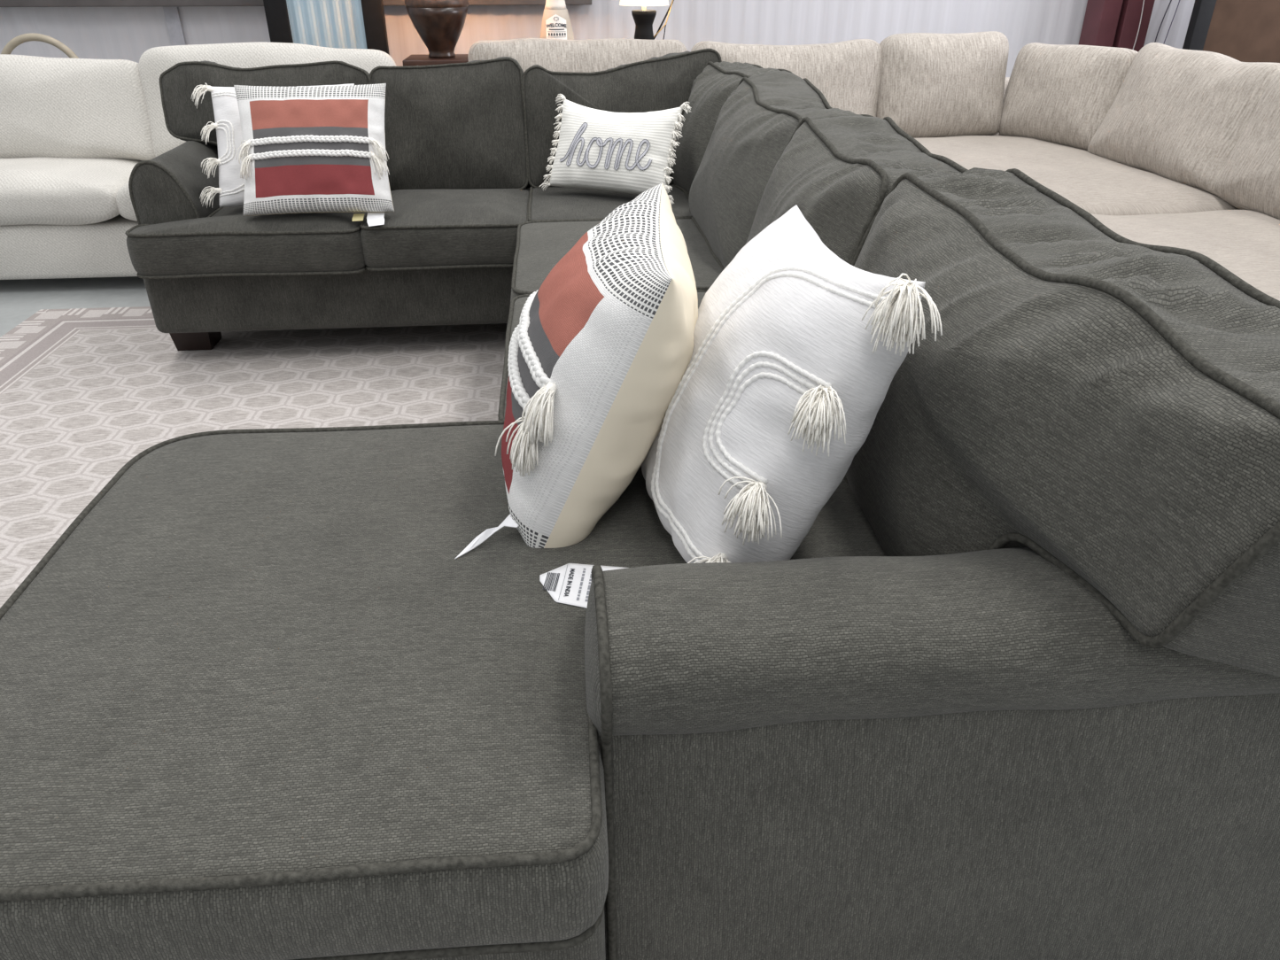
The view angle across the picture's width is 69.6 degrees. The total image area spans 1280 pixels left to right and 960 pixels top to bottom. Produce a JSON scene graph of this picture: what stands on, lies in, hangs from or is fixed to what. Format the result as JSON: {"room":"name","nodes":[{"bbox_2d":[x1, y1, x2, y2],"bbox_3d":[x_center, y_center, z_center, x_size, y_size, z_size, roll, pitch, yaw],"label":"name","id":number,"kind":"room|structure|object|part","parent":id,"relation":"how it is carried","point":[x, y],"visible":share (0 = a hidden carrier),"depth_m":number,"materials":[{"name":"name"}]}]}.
{"room":"store","nodes":[
{"label":"store","id":0,"kind":"room"},
{"bbox_2d":[0,276,150,337],"bbox_3d":[-0.144,0.279,2.046,14.000,0.001,9.300,-2,30,-4],"label":"floor","id":1,"kind":"structure","parent":0,"point":[20,298],"depth_m":3.92,"materials":[{"name":"concrete"}]},
{"bbox_2d":[0,32,78,58],"bbox_3d":[-3.089,-1.923,5.002,0.450,0.924,0.450,-2,30,-4],"label":"chair","id":2,"kind":"object","parent":1,"relation":"on","point":[20,39],"visible":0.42,"depth_m":4.67,"materials":[{"name":"beige wood"}]},
{"bbox_2d":[0,41,396,279],"bbox_3d":[-2.524,-1.409,4.081,2.911,0.934,0.940,-2,30,-4],"label":"sofa","id":3,"kind":"object","parent":1,"relation":"on","point":[73,132],"visible":0.34,"depth_m":3.95,"materials":[{"name":"beige fabric"}]},
{"bbox_2d":[0,156,142,225],"bbox_3d":[-3.032,-1.235,3.947,1.766,0.236,0.625,-2,30,-4],"label":"seat cushion","id":4,"kind":"object","parent":3,"relation":"on","point":[34,190],"depth_m":3.75,"materials":[{"name":"beige fabric"}]},
{"bbox_2d":[0,54,155,160],"bbox_3d":[-2.918,-1.616,4.048,1.530,0.467,0.268,-2,17,-4],"label":"cushion","id":5,"kind":"object","parent":3,"relation":"on","point":[51,108],"depth_m":3.99,"materials":[{"name":"beige fabric"}]},
{"bbox_2d":[115,182,137,221],"bbox_3d":[-1.633,-1.303,4.053,1.079,0.240,0.627,-2,30,-4],"label":"seat cushion","id":6,"kind":"object","parent":3,"relation":"on","point":[123,205],"depth_m":3.76,"materials":[{"name":"beige fabric"}]},
{"bbox_2d":[138,41,396,157],"bbox_3d":[-1.642,-1.696,4.145,1.120,0.491,0.265,-2,17,-4],"label":"cushion","id":7,"kind":"object","parent":3,"relation":"on","point":[154,137],"depth_m":4.01,"materials":[{"name":"beige fabric"}]},
{"bbox_2d":[0,306,507,608],"bbox_3d":[-1.002,0.162,2.245,2.570,0.007,3.710,-2,30,-4],"label":"area rug","id":8,"kind":"object","parent":1,"relation":"on","point":[84,392],"visible":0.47,"depth_m":3.04,"materials":[{"name":"grey carpet"}]},
{"bbox_2d":[0,48,1279,959],"bbox_3d":[-0.397,-0.445,2.340,2.471,0.954,3.470,-2,30,-4],"label":"sectional sofa","id":9,"kind":"object","parent":8,"relation":"on","point":[1012,691],"visible":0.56,"depth_m":1.11,"materials":[{"name":"grey fabric"}]},
{"bbox_3d":[-1.567,-0.867,3.050,0.186,0.345,0.018,-2,30,-4],"label":"panel","id":10,"kind":"part","parent":9,"relation":"part of","materials":[{"name":"grey fabric"}]},
{"bbox_3d":[-1.598,-1.043,3.361,0.192,0.348,0.700,-2,30,-4],"label":"arm","id":11,"kind":"part","parent":9,"relation":"part of"},
{"bbox_3d":[-1.628,-0.548,3.373,0.144,0.117,0.144,-2,30,-4],"label":"leg","id":12,"kind":"part","parent":9,"relation":"part of","materials":[{"name":"brown wood"}]},
{"bbox_2d":[126,206,367,275],"bbox_3d":[-1.308,-0.888,3.238,0.759,0.168,0.595,-2,30,-4],"label":"seat cushion","id":13,"kind":"object","parent":9,"relation":"on","point":[199,240],"depth_m":3.00,"materials":[{"name":"grey fabric"}]},
{"bbox_2d":[162,60,369,146],"bbox_3d":[-1.346,-1.293,3.409,0.752,0.475,0.213,-2,17,-4],"label":"cushion","id":14,"kind":"object","parent":9,"relation":"on","point":[183,120],"depth_m":3.29,"materials":[{"name":"grey fabric"}]},
{"bbox_2d":[191,83,354,208],"bbox_3d":[-1.224,-1.134,3.113,0.531,0.368,0.289,-5,30,-9],"label":"throw pillow","id":15,"kind":"object","parent":9,"relation":"on","point":[227,125],"visible":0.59,"depth_m":3.06,"materials":[{"name":"white fabric"}]},
{"bbox_3d":[-1.389,-1.123,3.067,0.044,0.112,0.032,-5,-2,-9],"label":"cord","id":16,"kind":"part","parent":15,"relation":"part of","materials":[{"name":"fabric"}]},
{"bbox_3d":[-1.383,-1.124,3.066,0.055,0.131,0.036,-5,-2,-9],"label":"cord","id":17,"kind":"part","parent":15,"relation":"part of","materials":[{"name":"fabric"}]},
{"bbox_3d":[-1.378,-1.124,3.064,0.066,0.149,0.039,-5,-2,-9],"label":"cord","id":18,"kind":"part","parent":15,"relation":"part of","materials":[{"name":"fabric"}]},
{"bbox_3d":[-1.360,-1.126,3.065,0.110,0.336,0.057,-5,-2,-9],"label":"cord","id":19,"kind":"part","parent":15,"relation":"part of","materials":[{"name":"fabric"}]},
{"bbox_3d":[-1.356,-1.126,3.065,0.121,0.355,0.060,-5,-2,-9],"label":"cord","id":20,"kind":"part","parent":15,"relation":"part of","materials":[{"name":"fabric"}]},
{"bbox_2d":[233,83,394,226],"bbox_3d":[-1.057,-1.054,2.987,0.485,0.400,0.274,-2,30,-4],"label":"throw pillow","id":21,"kind":"object","parent":9,"relation":"on","point":[305,150],"visible":1,"depth_m":2.95,"materials":[{"name":"beige fabric"}]},
{"bbox_2d":[0,424,886,959],"bbox_3d":[-0.219,0.181,1.328,1.283,0.150,0.993,-2,30,-4],"label":"seat cushion","id":22,"kind":"object","parent":9,"relation":"on","point":[258,700],"depth_m":1.05,"materials":[{"name":"grey fabric"}]},
{"bbox_2d":[360,188,529,267],"bbox_3d":[-0.668,-0.921,3.292,0.572,0.166,0.585,-2,30,-4],"label":"seat cushion","id":23,"kind":"object","parent":9,"relation":"on","point":[426,228],"depth_m":3.06,"materials":[{"name":"grey fabric"}]},
{"bbox_2d":[372,56,528,190],"bbox_3d":[-0.706,-1.325,3.458,0.568,0.483,0.202,-2,17,-4],"label":"cushion","id":24,"kind":"object","parent":9,"relation":"on","point":[456,126],"depth_m":3.38,"materials":[{"name":"grey fabric"}]},
{"bbox_2d":[455,183,698,558],"bbox_3d":[-0.068,-0.178,1.420,0.316,0.436,0.551,4,30,7],"label":"throw pillow","id":25,"kind":"object","parent":9,"relation":"on","point":[599,354],"visible":0.99,"depth_m":1.25,"materials":[{"name":"beige fabric"}]},
{"bbox_3d":[-0.056,0.396,1.186,0.018,0.613,0.268,-2,30,-4],"label":"panel","id":26,"kind":"part","parent":9,"relation":"part of","materials":[{"name":"grey fabric"}]},
{"bbox_2d":[497,291,706,420],"bbox_3d":[0.002,-0.252,2.109,0.626,0.148,0.794,-2,30,-4],"label":"seat cushion","id":27,"kind":"object","parent":9,"relation":"on","point":[517,303],"depth_m":2.18,"materials":[{"name":"grey fabric"}]},
{"bbox_2d":[530,185,691,219],"bbox_3d":[-0.106,-0.951,3.338,0.596,0.144,0.573,-2,30,-4],"label":"seat cushion","id":28,"kind":"object","parent":9,"relation":"on","point":[554,203],"depth_m":3.25,"materials":[{"name":"grey fabric"}]},
{"bbox_2d":[539,93,691,204],"bbox_3d":[-0.096,-1.171,3.248,0.529,0.315,0.186,12,32,20],"label":"throw pillow","id":29,"kind":"object","parent":9,"relation":"on","point":[596,150],"visible":0.98,"depth_m":3.19,"materials":[{"name":"white fabric"}]},
{"bbox_2d":[510,218,722,301],"bbox_3d":[-0.065,-0.627,2.773,0.625,0.164,0.779,-2,30,-4],"label":"seat cushion","id":30,"kind":"object","parent":9,"relation":"on","point":[538,244],"depth_m":2.74,"materials":[{"name":"grey fabric"}]},
{"bbox_2d":[524,50,719,186],"bbox_3d":[-0.067,-1.365,3.501,0.750,0.507,0.214,-2,17,-4],"label":"cushion","id":31,"kind":"object","parent":9,"relation":"on","point":[666,81],"depth_m":3.39,"materials":[{"name":"grey fabric"}]},
{"bbox_2d":[670,61,779,193],"bbox_3d":[0.286,-1.262,3.325,0.248,0.503,0.479,10,24,-24],"label":"cushion","id":32,"kind":"object","parent":9,"relation":"on","point":[707,86],"depth_m":3.28,"materials":[{"name":"grey fabric"}]},
{"bbox_2d":[539,205,942,608],"bbox_3d":[0.090,-0.113,1.294,0.479,0.461,0.535,-2,30,-4],"label":"throw pillow","id":33,"kind":"object","parent":9,"relation":"on","point":[799,348],"visible":0.77,"depth_m":1.16,"materials":[{"name":"white fabric"}]},
{"bbox_2d":[542,568,574,596],"bbox_3d":[-0.112,0.140,1.262,0.037,0.004,0.059,3,30,5],"label":"print","id":34,"kind":"object","parent":33,"relation":"on","point":[558,582],"depth_m":1.26,"materials":[{"name":"grey"}]},
{"bbox_2d":[558,565,591,601],"bbox_3d":[-0.058,0.146,1.259,0.096,0.013,0.078,3,30,5],"label":"print","id":35,"kind":"object","parent":33,"relation":"on","point":[574,581],"depth_m":1.26},
{"bbox_3d":[0.154,-0.075,1.156,0.082,0.149,0.089,20,22,-21],"label":"cord","id":36,"kind":"part","parent":33,"relation":"part of","materials":[{"name":"fabric"}]},
{"bbox_3d":[0.156,-0.072,1.153,0.081,0.128,0.079,20,22,-21],"label":"cord","id":37,"kind":"part","parent":33,"relation":"part of","materials":[{"name":"fabric"}]},
{"bbox_3d":[0.141,-0.098,1.198,0.115,0.387,0.192,20,22,-21],"label":"cord","id":38,"kind":"part","parent":33,"relation":"part of","materials":[{"name":"fabric"}]},
{"bbox_3d":[0.149,-0.078,1.159,0.082,0.170,0.100,20,22,-21],"label":"cord","id":39,"kind":"part","parent":33,"relation":"part of","materials":[{"name":"fabric"}]},
{"bbox_3d":[0.139,-0.101,1.202,0.117,0.408,0.201,20,22,-21],"label":"cord","id":40,"kind":"part","parent":33,"relation":"part of","materials":[{"name":"fabric"}]},
{"bbox_2d":[688,70,862,268],"bbox_3d":[0.359,-0.919,2.722,0.303,0.529,0.865,15,27,-14],"label":"cushion","id":41,"kind":"object","parent":9,"relation":"on","point":[753,128],"depth_m":2.57,"materials":[{"name":"grey fabric"}]},
{"bbox_2d":[745,116,961,263],"bbox_3d":[0.425,-0.540,2.057,0.299,0.518,0.695,15,27,-14],"label":"cushion","id":42,"kind":"object","parent":9,"relation":"on","point":[839,172],"depth_m":1.92,"materials":[{"name":"grey fabric"}]},
{"bbox_3d":[0.451,0.374,1.225,1.000,0.616,0.274,-2,30,-4],"label":"arm","id":43,"kind":"part","parent":9,"relation":"part of"},
{"bbox_2d":[845,167,1279,676],"bbox_3d":[0.534,-0.105,1.310,0.377,0.534,1.056,15,27,-14],"label":"cushion","id":44,"kind":"object","parent":9,"relation":"on","point":[1079,476],"depth_m":1.03,"materials":[{"name":"grey fabric"}]},
{"bbox_2d":[263,0,389,54],"bbox_3d":[-1.714,-2.507,5.041,0.625,1.900,0.060,-2,30,-4],"label":"picture","id":45,"kind":"object","parent":1,"relation":"on","point":[337,24],"visible":0.23,"depth_m":5.03,"materials":[{"name":"black paint"}]},
{"bbox_3d":[-1.712,-2.508,5.042,0.410,1.740,0.019,-2,30,-4],"label":"ribbed panel","id":46,"kind":"part","parent":45,"relation":"part of","materials":[{"name":"blue metal"}]},
{"bbox_2d":[402,54,468,66],"bbox_3d":[-1.076,-1.963,5.211,0.385,0.785,0.350,-2,30,-4],"label":"console table","id":47,"kind":"object","parent":1,"relation":"on","point":[414,59],"visible":0.06,"depth_m":4.88,"materials":[{"name":"brown wood"}]},
{"bbox_2d":[404,0,468,58],"bbox_3d":[-1.073,-2.597,4.824,0.400,0.700,0.400,-2,30,-4],"label":"vase","id":48,"kind":"object","parent":47,"relation":"on","point":[439,24],"visible":1,"depth_m":4.82,"materials":[{"name":"brown ceramic"}]},
{"bbox_2d":[468,31,1279,301],"bbox_3d":[0.996,-0.944,3.256,3.400,0.937,4.000,-2,30,-4],"label":"sectional sofa","id":49,"kind":"object","parent":1,"relation":"on","point":[1162,144],"visible":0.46,"depth_m":4.12,"materials":[{"name":"beige fabric"}]},
{"bbox_2d":[468,38,686,72],"bbox_3d":[-0.298,-1.918,4.562,1.077,0.495,0.272,-2,18,-4],"label":"cushion","id":50,"kind":"object","parent":49,"relation":"on","point":[554,55],"depth_m":4.42,"materials":[{"name":"beige fabric"}]},
{"bbox_2d":[690,38,882,116],"bbox_3d":[0.738,-1.962,4.647,0.986,0.471,0.279,-2,18,-4],"label":"cushion","id":51,"kind":"object","parent":49,"relation":"on","point":[849,73],"depth_m":4.52,"materials":[{"name":"beige fabric"}]},
{"bbox_2d":[876,31,1008,138],"bbox_3d":[1.519,-1.996,4.682,0.664,0.512,0.266,-2,18,-3],"label":"cushion","id":52,"kind":"object","parent":49,"relation":"on","point":[931,85],"depth_m":4.57,"materials":[{"name":"beige fabric"}]},
{"bbox_3d":[0.830,-1.804,4.956,3.400,0.640,0.180,-2,30,-4],"label":"frame","id":53,"kind":"part","parent":49,"relation":"part of","materials":[{"name":"beige fabric"}]},
{"bbox_2d":[998,42,1137,150],"bbox_3d":[2.061,-1.860,4.469,0.272,0.459,0.642,-7,28,-34],"label":"cushion","id":54,"kind":"object","parent":49,"relation":"on","point":[1065,96],"depth_m":4.36,"materials":[{"name":"beige fabric"}]},
{"bbox_2d":[915,135,1239,215],"bbox_3d":[1.615,-1.358,4.166,1.280,0.216,1.634,-2,30,-4],"label":"seat cushion","id":55,"kind":"object","parent":49,"relation":"on","point":[1097,179],"depth_m":3.79,"materials":[{"name":"beige fabric"}]},
{"bbox_2d":[1087,42,1279,194],"bbox_3d":[2.283,-1.513,3.849,0.265,0.522,0.993,12,27,-13],"label":"cushion","id":56,"kind":"object","parent":49,"relation":"on","point":[1181,119],"depth_m":3.74,"materials":[{"name":"beige fabric"}]},
{"bbox_2d":[1090,209,1279,301],"bbox_3d":[1.776,-0.449,2.557,1.283,0.216,2.073,-2,30,-4],"label":"seat cushion","id":57,"kind":"object","parent":49,"relation":"on","point":[1246,243],"depth_m":2.96,"materials":[{"name":"beige fabric"}]},
{"bbox_2d":[1214,71,1279,219],"bbox_3d":[2.374,-1.027,3.001,0.260,0.513,1.198,13,27,-13],"label":"cushion","id":58,"kind":"object","parent":49,"relation":"on","point":[1247,143],"depth_m":3.37,"materials":[{"name":"beige fabric"}]},
{"bbox_2d":[1078,0,1155,52],"bbox_3d":[2.928,-3.416,5.328,0.315,3.200,0.200,-2,30,-4],"label":"steel column","id":59,"kind":"structure","parent":1,"relation":"on","point":[1106,23],"depth_m":5.60,"materials":[{"name":"red paint"}]},
{"bbox_2d":[1132,0,1144,49],"bbox_3d":[3.019,-2.672,5.636,0.029,1.400,0.006,-2,30,-4],"label":"cord","id":60,"kind":"object","parent":59,"relation":"hanging from","point":[1144,0],"visible":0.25,"depth_m":5.58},
{"bbox_2d":[1182,0,1279,62],"bbox_3d":[3.612,-2.487,5.207,1.090,1.700,0.060,-2,30,-4],"label":"framed panel","id":61,"kind":"object","parent":1,"relation":"on","point":[1240,30],"visible":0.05,"depth_m":5.14,"materials":[{"name":"black paint"}]},
{"bbox_3d":[-0.211,-2.023,5.316,1.100,0.785,0.340,-2,30,-4],"label":"console table","id":62,"kind":"object","parent":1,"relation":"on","visible":0},
{"bbox_2d":[539,0,574,39],"bbox_3d":[-0.455,-2.500,4.998,0.206,0.360,0.206,-2,30,-4],"label":"vase","id":63,"kind":"object","parent":62,"relation":"on","point":[555,24],"visible":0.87,"depth_m":4.95,"materials":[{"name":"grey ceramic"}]},
{"bbox_2d":[546,16,566,37],"bbox_3d":[-0.449,-2.426,4.950,0.109,0.113,0.035,-2,30,-4],"label":"print","id":64,"kind":"object","parent":63,"relation":"attached to","point":[556,27],"depth_m":4.95,"materials":[{"name":"grey paper"}]},
{"bbox_2d":[619,0,674,39],"bbox_3d":[0.042,-2.545,5.017,0.311,0.420,0.270,5,30,9],"label":"table lamp","id":65,"kind":"object","parent":62,"relation":"on","point":[643,19],"visible":0.83,"depth_m":5.00,"materials":[{"name":"black ceramic"}]},
{"bbox_3d":[0.022,-2.655,4.959,0.270,0.173,0.270,-2,30,-4],"label":"lamp shade","id":66,"kind":"part","parent":65,"relation":"part of","materials":[{"name":"white fabric"}]},
{"bbox_3d":[0.138,-2.587,5.071,0.154,0.283,0.013,-12,32,-20],"label":"cord","id":67,"kind":"part","parent":65,"relation":"part of","materials":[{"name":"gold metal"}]},
{"bbox_3d":[0.132,-2.570,5.082,0.179,0.324,0.059,-2,30,-4],"label":"cord","id":68,"kind":"part","parent":65,"relation":"part of","materials":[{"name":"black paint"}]},
{"bbox_2d":[0,0,1194,77],"bbox_3d":[-0.540,-3.346,5.203,14.000,3.200,0.020,-2,30,-4],"label":"wall","id":69,"kind":"structure","parent":0,"point":[126,33],"depth_m":5.59,"materials":[{"name":"white paint"}]},
{"bbox_2d":[162,6,185,46],"bbox_3d":[-2.710,-2.295,5.558,0.080,1.020,0.006,-2,30,-4],"label":"trim","id":70,"kind":"structure","parent":69,"relation":"attached to","point":[171,13],"depth_m":5.36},
{"bbox_2d":[0,0,591,7],"bbox_3d":[-3.847,-2.749,5.128,7.150,0.205,0.100,-2,30,-4],"label":"trim","id":71,"kind":"structure","parent":69,"relation":"attached to","point":[3,3],"depth_m":5.22,"materials":[{"name":"wood"}]},
{"bbox_2d":[1154,0,1171,42],"bbox_3d":[3.320,-3.060,5.713,0.094,1.600,0.007,-2,30,-4],"label":"cable","id":72,"kind":"object","parent":69,"relation":"attached to","point":[1170,0],"visible":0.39,"depth_m":5.80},
{"bbox_2d":[1163,0,1179,44],"bbox_3d":[3.350,-3.061,5.715,0.074,1.600,0.006,-2,30,-4],"label":"cable","id":73,"kind":"object","parent":69,"relation":"attached to","point":[1179,0],"visible":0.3,"depth_m":5.81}
]}

